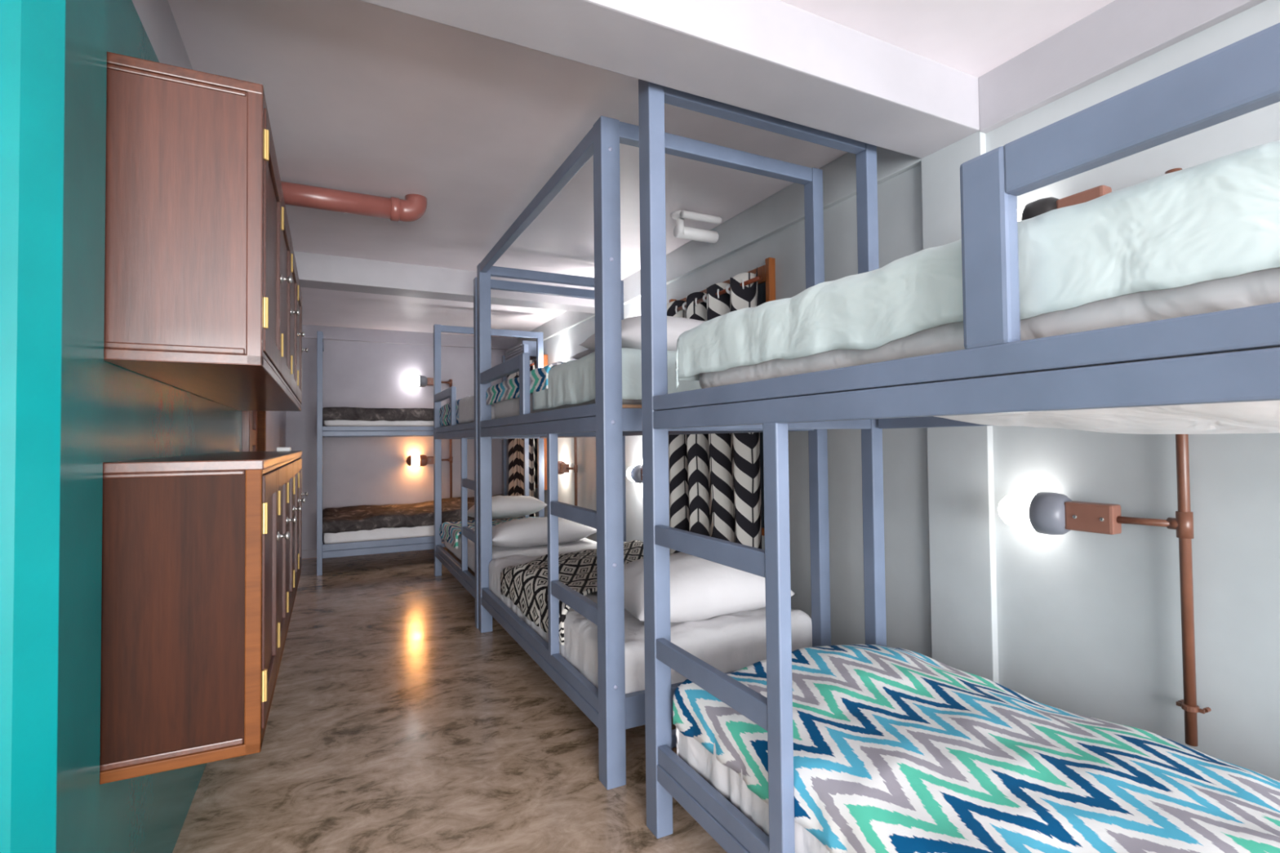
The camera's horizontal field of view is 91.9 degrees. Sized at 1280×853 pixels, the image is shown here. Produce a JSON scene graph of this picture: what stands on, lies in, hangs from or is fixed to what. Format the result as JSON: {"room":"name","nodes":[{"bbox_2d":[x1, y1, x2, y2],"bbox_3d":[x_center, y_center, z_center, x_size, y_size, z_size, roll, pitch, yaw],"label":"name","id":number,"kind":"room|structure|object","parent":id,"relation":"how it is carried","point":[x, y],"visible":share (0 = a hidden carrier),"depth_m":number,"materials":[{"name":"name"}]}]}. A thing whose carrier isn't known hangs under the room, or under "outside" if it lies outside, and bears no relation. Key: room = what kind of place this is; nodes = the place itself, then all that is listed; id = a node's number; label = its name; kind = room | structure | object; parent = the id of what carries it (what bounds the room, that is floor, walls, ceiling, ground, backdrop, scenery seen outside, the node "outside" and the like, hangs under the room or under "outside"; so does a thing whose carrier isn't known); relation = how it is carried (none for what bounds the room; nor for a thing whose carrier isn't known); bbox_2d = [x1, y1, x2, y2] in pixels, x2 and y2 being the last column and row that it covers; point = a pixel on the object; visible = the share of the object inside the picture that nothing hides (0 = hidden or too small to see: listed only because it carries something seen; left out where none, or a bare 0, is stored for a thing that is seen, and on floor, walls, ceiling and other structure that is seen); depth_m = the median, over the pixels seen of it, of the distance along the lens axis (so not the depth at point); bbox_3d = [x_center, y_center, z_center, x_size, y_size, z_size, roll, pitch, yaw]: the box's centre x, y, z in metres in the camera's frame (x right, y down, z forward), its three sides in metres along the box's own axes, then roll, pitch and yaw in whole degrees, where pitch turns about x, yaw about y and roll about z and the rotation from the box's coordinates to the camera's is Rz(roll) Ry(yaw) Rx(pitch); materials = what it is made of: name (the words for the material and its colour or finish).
{"room":"dormitory","nodes":[
{"label":"dormitory","id":0,"kind":"room"},
{"bbox_2d":[0,0,106,852],"bbox_3d":[-1.651,0.000,0.872,1.328,2.576,0.267,0,-2,-27],"label":"wall pier","id":1,"kind":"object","parent":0,"point":[53,53],"visible":1,"depth_m":1.07,"materials":[{"name":"teal paint"}]},
{"bbox_2d":[98,0,285,852],"bbox_3d":[-2.539,0.083,3.973,0.120,2.576,6.180,0,-2,-27],"label":"wall","id":2,"kind":"structure","parent":0,"point":[144,417],"depth_m":1.69,"materials":[{"name":"teal paint"}]},
{"bbox_2d":[99,450,307,784],"bbox_3d":[-1.470,0.437,2.339,0.325,0.665,2.199,0,-2,-27],"label":"lower cabinet","id":3,"kind":"object","parent":2,"relation":"attached to","point":[202,553],"visible":0.98,"depth_m":1.36,"materials":[{"name":"brown wood"}]},
{"bbox_2d":[276,447,291,451],"bbox_3d":[-1.776,0.114,3.090,0.060,0.020,0.080,0,-2,-27],"label":"box","id":4,"kind":"object","parent":3,"relation":"on","point":[278,449],"visible":0.92,"depth_m":3.06,"materials":[{"name":"plastic"}]},
{"bbox_2d":[103,51,308,411],"bbox_3d":[-1.480,-0.440,2.360,0.325,0.657,2.199,0,-2,-27],"label":"upper cabinet","id":5,"kind":"object","parent":2,"relation":"attached to","point":[203,297],"visible":0.98,"depth_m":1.39,"materials":[{"name":"brown wood"}]},
{"bbox_2d":[285,337,508,550],"bbox_3d":[-3.316,0.165,7.094,3.920,2.576,0.100,0,-2,-27],"label":"wall","id":6,"kind":"structure","parent":0,"point":[357,471],"depth_m":7.17,"materials":[{"name":"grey paint"}]},
{"bbox_2d":[301,549,316,559],"bbox_3d":[-2.687,1.407,7.307,2.602,0.090,0.018,0,-2,-27],"label":"baseboard","id":7,"kind":"structure","parent":6,"relation":"attached to","point":[311,553],"depth_m":6.82,"materials":[{"name":"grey paint"}]},
{"bbox_2d":[302,324,517,350],"bbox_3d":[-2.711,-1.056,7.360,2.602,0.156,0.050,0,-2,-27],"label":"trim","id":8,"kind":"structure","parent":6,"relation":"attached to","point":[336,333],"depth_m":7.25,"materials":[{"name":"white paint"}]},
{"bbox_2d":[405,375,452,497],"bbox_3d":[-2.486,0.223,7.357,0.549,1.654,0.138,0,-2,-27],"label":"lamp","id":9,"kind":"object","parent":6,"relation":"attached to","point":[420,380],"visible":0.72,"depth_m":7.29,"materials":[{"name":"orange metal"}]},
{"bbox_2d":[172,549,726,852],"bbox_3d":[-0.599,1.346,1.663,4.120,0.100,12.180,0,-2,-27],"label":"floor","id":10,"kind":"structure","parent":0,"point":[396,724],"depth_m":2.53,"materials":[{"name":"stone"}]},
{"bbox_2d":[316,331,528,576],"bbox_3d":[-2.389,0.267,6.845,2.080,2.340,1.030,0,-2,-27],"label":"bunk bed","id":11,"kind":"object","parent":10,"relation":"on","point":[424,543],"visible":0.58,"depth_m":6.08,"materials":[{"name":"blue paint"}]},
{"bbox_2d":[324,419,433,426],"bbox_3d":[-2.391,-0.058,6.850,1.971,0.159,0.864,0,-2,-27],"label":"mattress","id":12,"kind":"object","parent":11,"relation":"on","point":[326,423],"visible":0.17,"depth_m":6.25,"materials":[{"name":"white fabric"}]},
{"bbox_2d":[322,407,433,426],"bbox_3d":[-2.409,-0.088,6.823,2.003,0.201,0.912,0,-2,-27],"label":"blanket","id":13,"kind":"object","parent":12,"relation":"on","point":[328,413],"visible":0.57,"depth_m":6.22,"materials":[{"name":"grey fabric"}]},
{"bbox_2d":[323,523,442,543],"bbox_3d":[-2.379,1.069,6.824,1.973,0.213,0.862,0,-2,-27],"label":"mattress","id":14,"kind":"object","parent":11,"relation":"on","point":[425,531],"visible":0.27,"depth_m":6.23,"materials":[{"name":"white fabric"}]},
{"bbox_2d":[322,493,521,533],"bbox_3d":[-2.399,0.965,6.799,2.007,0.289,0.918,0,-2,-27],"label":"blanket","id":15,"kind":"object","parent":14,"relation":"on","point":[366,517],"visible":0.68,"depth_m":6.42,"materials":[{"name":"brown fabric"}]},
{"bbox_2d":[433,276,594,628],"bbox_3d":[-1.056,0.196,5.288,1.075,2.380,1.920,0,-2,-27],"label":"bunk bed","id":16,"kind":"object","parent":10,"relation":"on","point":[460,569],"visible":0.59,"depth_m":4.98,"materials":[{"name":"blue paint"}]},
{"bbox_2d":[447,406,495,426],"bbox_3d":[-1.053,-0.094,5.277,0.946,0.191,1.736,0,-2,-27],"label":"mattress","id":17,"kind":"object","parent":16,"relation":"on","point":[492,407],"visible":0.02,"depth_m":4.33,"materials":[{"name":"white fabric"}]},
{"bbox_2d":[439,399,461,426],"bbox_3d":[-1.241,-0.118,5.635,0.979,0.225,0.981,0,-2,-27],"label":"blanket","id":18,"kind":"object","parent":17,"relation":"on","point":[444,411],"visible":0.16,"depth_m":5.52,"materials":[{"name":"fabric"}]},
{"bbox_2d":[458,395,493,423],"bbox_3d":[-0.839,-0.132,4.830,0.990,0.218,0.791,0,-2,-27],"label":"sheet","id":19,"kind":"object","parent":17,"relation":"on","point":[466,405],"visible":0.14,"depth_m":4.67,"materials":[{"name":"white fabric"}]},
{"bbox_2d":[444,533,596,573],"bbox_3d":[-1.040,1.016,5.250,0.945,0.210,1.737,0,-2,-27],"label":"mattress","id":20,"kind":"object","parent":16,"relation":"on","point":[535,551],"visible":0.14,"depth_m":4.61,"materials":[{"name":"white fabric"}]},
{"bbox_2d":[440,516,535,548],"bbox_3d":[-1.264,0.952,5.679,0.979,0.161,0.837,0,-2,-27],"label":"blanket","id":21,"kind":"object","parent":20,"relation":"on","point":[450,531],"visible":0.34,"depth_m":5.51,"materials":[{"name":"fabric"}]},
{"bbox_2d":[467,495,546,519],"bbox_3d":[-1.270,0.764,5.886,0.700,0.236,0.392,0,-2,-32],"label":"pillow","id":22,"kind":"object","parent":21,"relation":"on","point":[507,506],"visible":0.73,"depth_m":5.78,"materials":[{"name":"white fabric"}]},
{"bbox_2d":[492,516,596,547],"bbox_3d":[-0.781,0.805,4.731,0.840,0.227,0.458,0,-2,-29],"label":"pillow","id":23,"kind":"object","parent":20,"relation":"on","point":[526,532],"visible":0.76,"depth_m":4.54,"materials":[{"name":"white fabric"}]},
{"bbox_2d":[476,115,831,790],"bbox_3d":[-0.132,0.108,3.445,1.070,2.449,2.155,0,-2,-27],"label":"bunk bed","id":24,"kind":"object","parent":10,"relation":"on","point":[613,711],"visible":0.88,"depth_m":2.52,"materials":[{"name":"blue paint"}]},
{"bbox_2d":[493,392,641,418],"bbox_3d":[-0.129,-0.149,3.453,0.948,0.195,1.948,0,-2,-27],"label":"mattress","id":25,"kind":"object","parent":24,"relation":"on","point":[509,407],"visible":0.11,"depth_m":3.58,"materials":[{"name":"white fabric"}]},
{"bbox_2d":[486,362,562,404],"bbox_3d":[-0.286,-0.226,3.751,0.996,0.140,1.291,0,-2,-27],"label":"blanket","id":26,"kind":"object","parent":25,"relation":"on","point":[507,389],"visible":0.21,"depth_m":3.48,"materials":[{"name":"fabric"}]},
{"bbox_2d":[532,347,702,410],"bbox_3d":[0.104,-0.179,2.979,0.999,0.243,0.977,0,-2,-27],"label":"blanket","id":27,"kind":"object","parent":25,"relation":"on","point":[569,382],"visible":0.32,"depth_m":2.51,"materials":[{"name":"white fabric"}]},
{"bbox_2d":[570,349,595,359],"bbox_3d":[-0.032,-0.340,2.969,0.550,0.111,0.260,0,-2,-32],"label":"pillow","id":28,"kind":"object","parent":27,"relation":"on","point":[580,355],"visible":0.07,"depth_m":2.86,"materials":[{"name":"white fabric"}]},
{"bbox_2d":[577,315,706,351],"bbox_3d":[0.146,-0.380,2.747,0.740,0.201,0.420,0,-2,-27],"label":"pillow","id":29,"kind":"object","parent":27,"relation":"on","point":[630,326],"visible":0.18,"depth_m":2.53,"materials":[{"name":"white fabric"}]},
{"bbox_2d":[638,22,1279,852],"bbox_3d":[0.960,0.040,1.298,1.040,2.460,2.183,0,-2,-27],"label":"bunk bed","id":30,"kind":"object","parent":10,"relation":"on","point":[1229,355],"visible":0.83,"depth_m":1.19,"materials":[{"name":"blue paint"}]},
{"bbox_2d":[698,267,1279,388],"bbox_3d":[0.998,-0.208,1.249,0.913,0.185,1.937,0,-2,-27],"label":"mattress","id":31,"kind":"object","parent":30,"relation":"on","point":[1263,286],"visible":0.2,"depth_m":0.93,"materials":[{"name":"white fabric"}]},
{"bbox_2d":[675,140,1279,389],"bbox_3d":[0.985,-0.244,1.270,0.978,0.205,1.978,0,-2,-27],"label":"blanket","id":32,"kind":"object","parent":31,"relation":"on","point":[1219,218],"visible":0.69,"depth_m":0.91,"materials":[{"name":"white fabric"}]},
{"bbox_2d":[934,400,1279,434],"bbox_3d":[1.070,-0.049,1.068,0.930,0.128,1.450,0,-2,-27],"label":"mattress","id":33,"kind":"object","parent":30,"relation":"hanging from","point":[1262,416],"visible":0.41,"depth_m":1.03,"materials":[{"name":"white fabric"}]},
{"bbox_3d":[0.993,0.919,1.243,0.926,0.190,1.946,0,-2,-27],"label":"mattress","id":34,"kind":"object","parent":30,"relation":"on","visible":0},
{"bbox_2d":[675,727,843,852],"bbox_3d":[0.983,0.916,1.256,0.964,0.212,1.974,0,-2,-27],"label":"sheet","id":35,"kind":"object","parent":34,"relation":"on","point":[732,786],"visible":0.06,"depth_m":1.65,"materials":[{"name":"white fabric"}]},
{"bbox_2d":[672,644,1279,852],"bbox_3d":[0.985,0.816,1.283,1.001,0.194,1.956,0,-2,-27],"label":"duvet","id":36,"kind":"object","parent":35,"relation":"on","point":[896,750],"visible":0.9,"depth_m":1.37,"materials":[{"name":"fabric"}]},
{"bbox_2d":[167,0,1114,338],"bbox_3d":[-0.628,-1.329,1.727,4.120,0.100,12.180,0,-2,-27],"label":"ceiling","id":37,"kind":"structure","parent":0,"point":[362,97],"depth_m":2.58,"materials":[{"name":"paint"}]},
{"bbox_2d":[280,181,426,222],"bbox_3d":[-1.562,-1.167,3.167,0.902,0.144,0.121,0,-2,-27],"label":"ceiling pipe","id":38,"kind":"object","parent":37,"relation":"attached to","point":[411,209],"visible":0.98,"depth_m":3.17,"materials":[{"name":"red metal"}]},
{"bbox_2d":[360,0,979,158],"bbox_3d":[-0.532,-1.192,1.534,3.920,0.205,0.257,0,-2,-27],"label":"ceiling beam","id":39,"kind":"structure","parent":37,"relation":"attached to","point":[778,59],"depth_m":1.90,"materials":[{"name":"paint"}]},
{"bbox_2d":[671,209,721,243],"bbox_3d":[0.336,-1.178,3.650,0.315,0.136,0.147,0,-2,-27],"label":"ceiling fixture","id":40,"kind":"object","parent":37,"relation":"attached to","point":[680,231],"visible":1,"depth_m":3.62,"materials":[{"name":"white plastic"}]},
{"bbox_2d":[521,0,1279,781],"bbox_3d":[1.184,0.011,2.595,0.100,2.576,11.980,0,-2,-27],"label":"wall","id":41,"kind":"structure","parent":0,"point":[1089,624],"depth_m":1.97,"materials":[{"name":"grey paint"}]},
{"bbox_2d":[293,251,594,313],"bbox_3d":[-1.447,-1.106,4.834,2.602,0.201,0.240,0,-2,-27],"label":"ceiling beam","id":42,"kind":"structure","parent":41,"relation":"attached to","point":[319,271],"depth_m":4.60,"materials":[{"name":"paint"}]},
{"bbox_2d":[504,340,536,361],"bbox_3d":[-1.420,-0.877,7.438,0.224,0.175,0.837,0,-2,-27],"label":"air conditioner","id":43,"kind":"object","parent":41,"relation":"attached to","point":[517,349],"visible":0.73,"depth_m":7.13,"materials":[{"name":"grey plastic"}]},
{"bbox_2d":[534,354,547,489],"bbox_3d":[-1.318,-0.035,7.351,0.118,1.505,1.110,0,-2,-27],"label":"window","id":44,"kind":"structure","parent":41,"relation":"in","point":[545,356],"depth_m":6.88,"materials":[{"name":"brown wood"}]},
{"bbox_2d":[507,359,535,516],"bbox_3d":[-1.404,0.147,7.302,0.099,1.780,1.041,0,-2,-27],"label":"curtain","id":45,"kind":"object","parent":44,"relation":"hanging from","point":[516,475],"visible":0.3,"depth_m":7.39,"materials":[{"name":"fabric"}]},
{"bbox_2d":[517,311,594,344],"bbox_3d":[-0.954,-1.074,6.735,0.040,0.186,2.720,0,-2,-27],"label":"trim","id":46,"kind":"structure","parent":41,"relation":"attached to","point":[566,320],"depth_m":6.45,"materials":[{"name":"grey paint"}]},
{"bbox_2d":[556,360,577,506],"bbox_3d":[-0.759,0.169,6.174,0.138,1.669,0.535,0,-2,-27],"label":"lamp","id":47,"kind":"object","parent":41,"relation":"attached to","point":[563,468],"visible":0.25,"depth_m":5.97,"materials":[{"name":"orange metal"}]},
{"bbox_2d":[626,465,642,483],"bbox_3d":[0.046,0.123,4.565,0.138,1.669,0.535,0,-2,-27],"label":"lamp","id":48,"kind":"object","parent":41,"relation":"attached to","point":[634,473],"visible":0.23,"depth_m":4.61,"materials":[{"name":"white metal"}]},
{"bbox_2d":[669,257,775,535],"bbox_3d":[0.478,-0.144,3.845,0.043,1.520,1.110,0,-2,-27],"label":"window","id":49,"kind":"structure","parent":41,"relation":"in","point":[766,285],"depth_m":3.44,"materials":[{"name":"brown wood"}]},
{"bbox_2d":[666,266,761,554],"bbox_3d":[0.428,0.038,3.815,0.093,1.795,1.040,0,-2,-27],"label":"curtain","id":50,"kind":"object","parent":49,"relation":"hanging from","point":[715,485],"visible":0.51,"depth_m":3.71,"materials":[{"name":"fabric"}]},
{"bbox_2d":[621,146,920,305],"bbox_3d":[0.458,-1.138,3.913,0.040,0.200,3.113,0,-2,-27],"label":"trim","id":51,"kind":"structure","parent":41,"relation":"attached to","point":[784,209],"depth_m":3.37,"materials":[{"name":"grey paint"}]},
{"bbox_2d":[920,130,999,684],"bbox_3d":[1.226,0.101,2.377,0.040,2.385,0.257,0,-2,-27],"label":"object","id":52,"kind":"structure","parent":41,"relation":"attached to","point":[963,582],"depth_m":2.36,"materials":[{"name":"grey paint"}]},
{"bbox_2d":[998,168,1211,746],"bbox_3d":[1.373,0.067,1.916,0.138,1.627,0.535,0,-2,-27],"label":"lamp","id":53,"kind":"object","parent":41,"relation":"attached to","point":[1053,513],"visible":0.61,"depth_m":1.83,"materials":[{"name":"orange metal"}]},
{"bbox_2d":[978,0,1266,133],"bbox_3d":[2.531,-1.264,-0.234,0.045,0.211,5.650,0,-2,-27],"label":"trim","id":54,"kind":"structure","parent":41,"relation":"attached to","point":[1119,34],"depth_m":1.94,"materials":[{"name":"paint"}]},
{"bbox_3d":[-2.476,-0.971,3.851,0.120,0.476,1.010,0,-2,-27],"label":"wall","id":55,"kind":"structure","parent":0,"visible":0},
{"bbox_2d":[241,410,266,451],"bbox_3d":[-2.438,0.317,3.832,0.135,2.100,0.990,0,-2,-27],"label":"door","id":56,"kind":"structure","parent":55,"relation":"in","point":[253,422],"depth_m":4.13,"materials":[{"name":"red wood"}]},
{"bbox_3d":[-0.115,0.969,3.425,0.945,0.201,1.970,0,-2,-27],"label":"mattress","id":57,"kind":"object","parent":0,"visible":0},
{"bbox_2d":[488,548,812,693],"bbox_3d":[-0.114,0.963,3.411,0.986,0.257,2.011,0,-2,-27],"label":"sheet","id":58,"kind":"object","parent":57,"relation":"on","point":[732,642],"visible":0.2,"depth_m":2.57,"materials":[{"name":"white fabric"}]},
{"bbox_2d":[500,540,643,644],"bbox_3d":[-0.220,0.886,3.635,1.012,0.262,1.421,0,-2,-27],"label":"blanket","id":59,"kind":"object","parent":58,"relation":"on","point":[526,584],"visible":0.48,"depth_m":3.39,"materials":[{"name":"black fabric"}]},
{"bbox_2d":[591,551,797,622],"bbox_3d":[0.243,0.706,2.797,0.809,0.262,0.494,0,-2,-27],"label":"pillow","id":60,"kind":"object","parent":58,"relation":"on","point":[700,588],"visible":0.51,"depth_m":2.61,"materials":[{"name":"white fabric"}]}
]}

